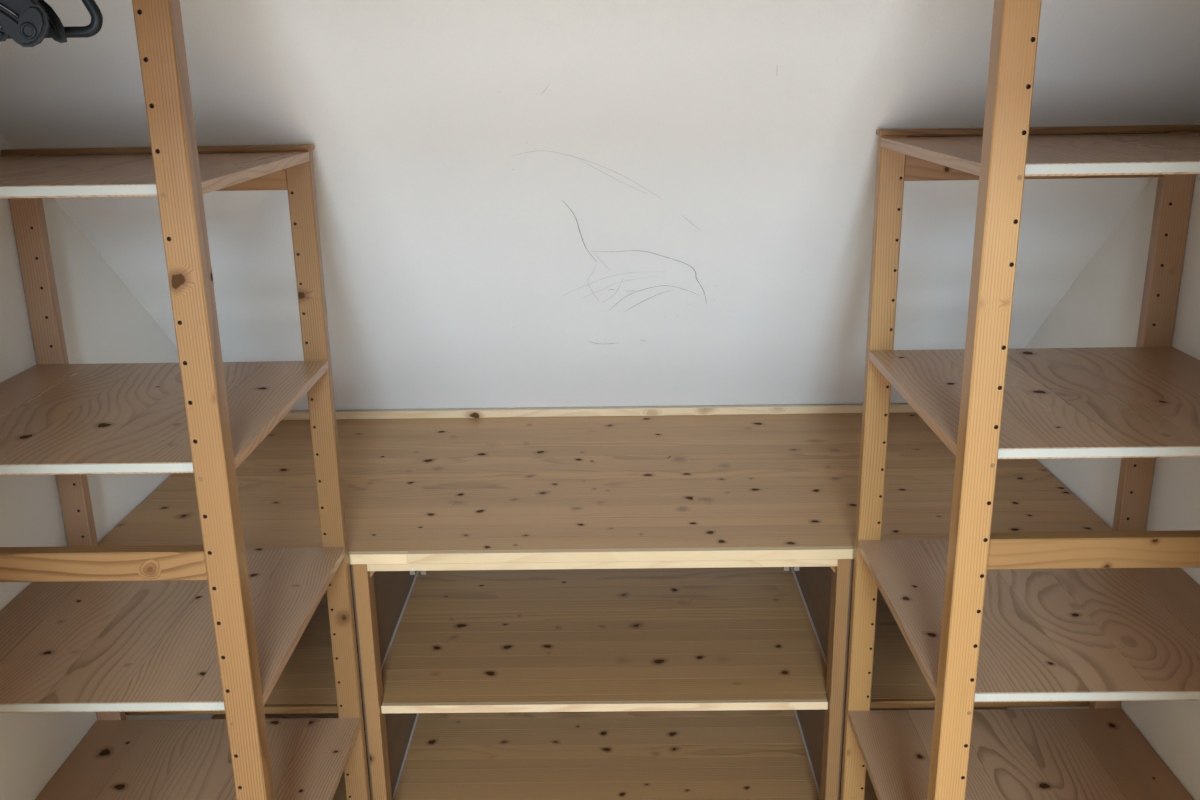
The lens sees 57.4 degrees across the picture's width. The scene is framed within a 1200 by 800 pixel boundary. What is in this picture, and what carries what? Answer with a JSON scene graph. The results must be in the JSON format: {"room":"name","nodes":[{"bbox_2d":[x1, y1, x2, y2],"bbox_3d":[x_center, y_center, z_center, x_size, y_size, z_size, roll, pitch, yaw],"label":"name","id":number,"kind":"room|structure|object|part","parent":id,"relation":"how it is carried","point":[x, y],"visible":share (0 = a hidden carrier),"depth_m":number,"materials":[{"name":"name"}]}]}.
{"room":"storage room","nodes":[
{"label":"storage room","id":0,"kind":"room"},
{"bbox_2d":[0,133,213,799],"bbox_3d":[-1.172,-0.134,2.048,0.080,2.800,2.580,-1,17,1],"label":"wall","id":1,"kind":"structure","parent":0,"point":[103,322],"depth_m":2.29,"materials":[{"name":"white paint"}]},
{"bbox_2d":[0,0,1199,410],"bbox_3d":[0.016,-0.595,2.037,4.600,2.146,2.316,-1,17,1],"label":"wall","id":2,"kind":"structure","parent":0,"point":[521,203],"depth_m":2.21,"materials":[{"name":"white paint"}]},
{"bbox_3d":[-0.640,-0.956,1.032,0.025,0.802,0.962,-1,17,1],"label":"rail","id":3,"kind":"object","parent":2,"relation":"hanging from","visible":0},
{"bbox_2d":[0,0,49,46],"bbox_3d":[-0.635,-0.386,0.833,0.408,0.230,0.020,-1,17,1],"label":"clothes hanger","id":4,"kind":"object","parent":3,"relation":"hanging from","point":[30,25],"visible":1,"depth_m":0.85,"materials":[{"name":"black plastic"}]},
{"bbox_3d":[-0.535,-0.335,0.854,0.198,0.100,0.008,-1,17,1],"label":"arm","id":5,"kind":"part","parent":4,"relation":"part of","materials":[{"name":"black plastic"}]},
{"bbox_2d":[0,0,66,42],"bbox_3d":[-0.635,-0.396,0.859,0.398,0.226,0.019,-1,17,1],"label":"clothes hanger","id":6,"kind":"object","parent":3,"relation":"hanging from","point":[56,29],"visible":0.88,"depth_m":0.89,"materials":[{"name":"black plastic"}]},
{"bbox_3d":[-0.555,-0.332,0.871,0.158,0.092,0.007,-1,17,1],"label":"trouser arm","id":7,"kind":"part","parent":6,"relation":"part of","materials":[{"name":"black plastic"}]},
{"bbox_2d":[0,0,102,38],"bbox_3d":[-0.635,-0.404,0.880,0.445,0.222,0.009,-1,17,1],"label":"clothes hanger","id":8,"kind":"object","parent":3,"relation":"hanging from","point":[96,23],"visible":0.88,"depth_m":0.90,"materials":[{"name":"black plastic"}]},
{"bbox_2d":[1006,117,1199,799],"bbox_3d":[1.169,-0.163,2.022,0.080,2.800,2.580,-1,17,1],"label":"wall","id":9,"kind":"structure","parent":0,"point":[1102,307],"depth_m":2.30,"materials":[{"name":"white paint"}]},
{"bbox_3d":[0.025,1.956,0.062,4.800,0.080,7.620,-1,17,1],"label":"floor","id":10,"kind":"structure","parent":0,"visible":0},
{"bbox_2d":[0,0,369,799],"bbox_3d":[-0.833,0.194,1.968,0.589,2.210,0.640,-1,17,1],"label":"shelving unit","id":11,"kind":"object","parent":10,"relation":"on","point":[110,632],"visible":1,"depth_m":1.91,"materials":[{"name":"brown wood"}]},
{"bbox_3d":[-1.095,0.349,2.334,0.053,1.707,0.025,-1,17,1],"label":"post","id":12,"kind":"part","parent":11,"relation":"part of","materials":[{"name":"brown wood"}]},
{"bbox_3d":[-0.837,0.250,1.667,0.487,0.047,0.028,-1,17,1],"label":"rail","id":13,"kind":"part","parent":11,"relation":"part of","materials":[{"name":"brown wood"}]},
{"bbox_3d":[-0.568,0.278,1.677,0.049,2.210,0.039,-1,17,1],"label":"post","id":14,"kind":"part","parent":11,"relation":"part of","materials":[{"name":"brown wood"}]},
{"bbox_3d":[-0.560,0.343,2.328,0.049,1.707,0.025,-1,17,1],"label":"post","id":15,"kind":"part","parent":11,"relation":"part of","materials":[{"name":"brown wood"}]},
{"bbox_2d":[98,404,1111,799],"bbox_3d":[0.018,0.581,2.944,2.254,0.876,0.976,-1,17,1],"label":"shelving unit","id":16,"kind":"object","parent":10,"relation":"on","point":[583,603],"visible":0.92,"depth_m":2.76,"materials":[{"name":"brown wood"}]},
{"bbox_3d":[-0.513,0.744,2.515,0.031,0.829,0.052,-1,17,1],"label":"post","id":17,"kind":"part","parent":16,"relation":"part of","materials":[{"name":"brown wood"}]},
{"bbox_3d":[-0.529,0.589,2.941,0.005,0.779,0.944,-1,17,1],"label":"panel","id":18,"kind":"part","parent":16,"relation":"part of","materials":[{"name":"brown wood"}]},
{"bbox_3d":[0.552,0.576,2.928,0.005,0.779,0.944,-1,17,1],"label":"panel","id":19,"kind":"part","parent":16,"relation":"part of","materials":[{"name":"brown wood"}]},
{"bbox_3d":[0.532,0.732,2.503,0.029,0.829,0.052,-1,17,1],"label":"post","id":20,"kind":"part","parent":16,"relation":"part of","materials":[{"name":"brown wood"}]},
{"bbox_2d":[840,0,1199,799],"bbox_3d":[0.831,0.173,1.948,0.600,2.210,0.640,-1,17,1],"label":"shelving unit","id":21,"kind":"object","parent":10,"relation":"on","point":[1105,619],"visible":1,"depth_m":1.91,"materials":[{"name":"brown wood"}]},
{"bbox_3d":[0.564,0.324,2.313,0.048,1.718,0.026,-1,17,1],"label":"post","id":22,"kind":"part","parent":21,"relation":"part of","materials":[{"name":"brown wood"}]},
{"bbox_3d":[0.556,0.264,1.664,0.048,2.210,0.040,-1,17,1],"label":"post","id":23,"kind":"part","parent":21,"relation":"part of","materials":[{"name":"brown wood"}]},
{"bbox_3d":[0.829,0.224,1.646,0.498,0.050,0.028,-1,17,1],"label":"rail","id":24,"kind":"part","parent":21,"relation":"part of","materials":[{"name":"brown wood"}]},
{"bbox_3d":[1.107,0.317,2.307,0.058,1.718,0.026,-1,17,1],"label":"post","id":25,"kind":"part","parent":21,"relation":"part of","materials":[{"name":"brown wood"}]}
]}

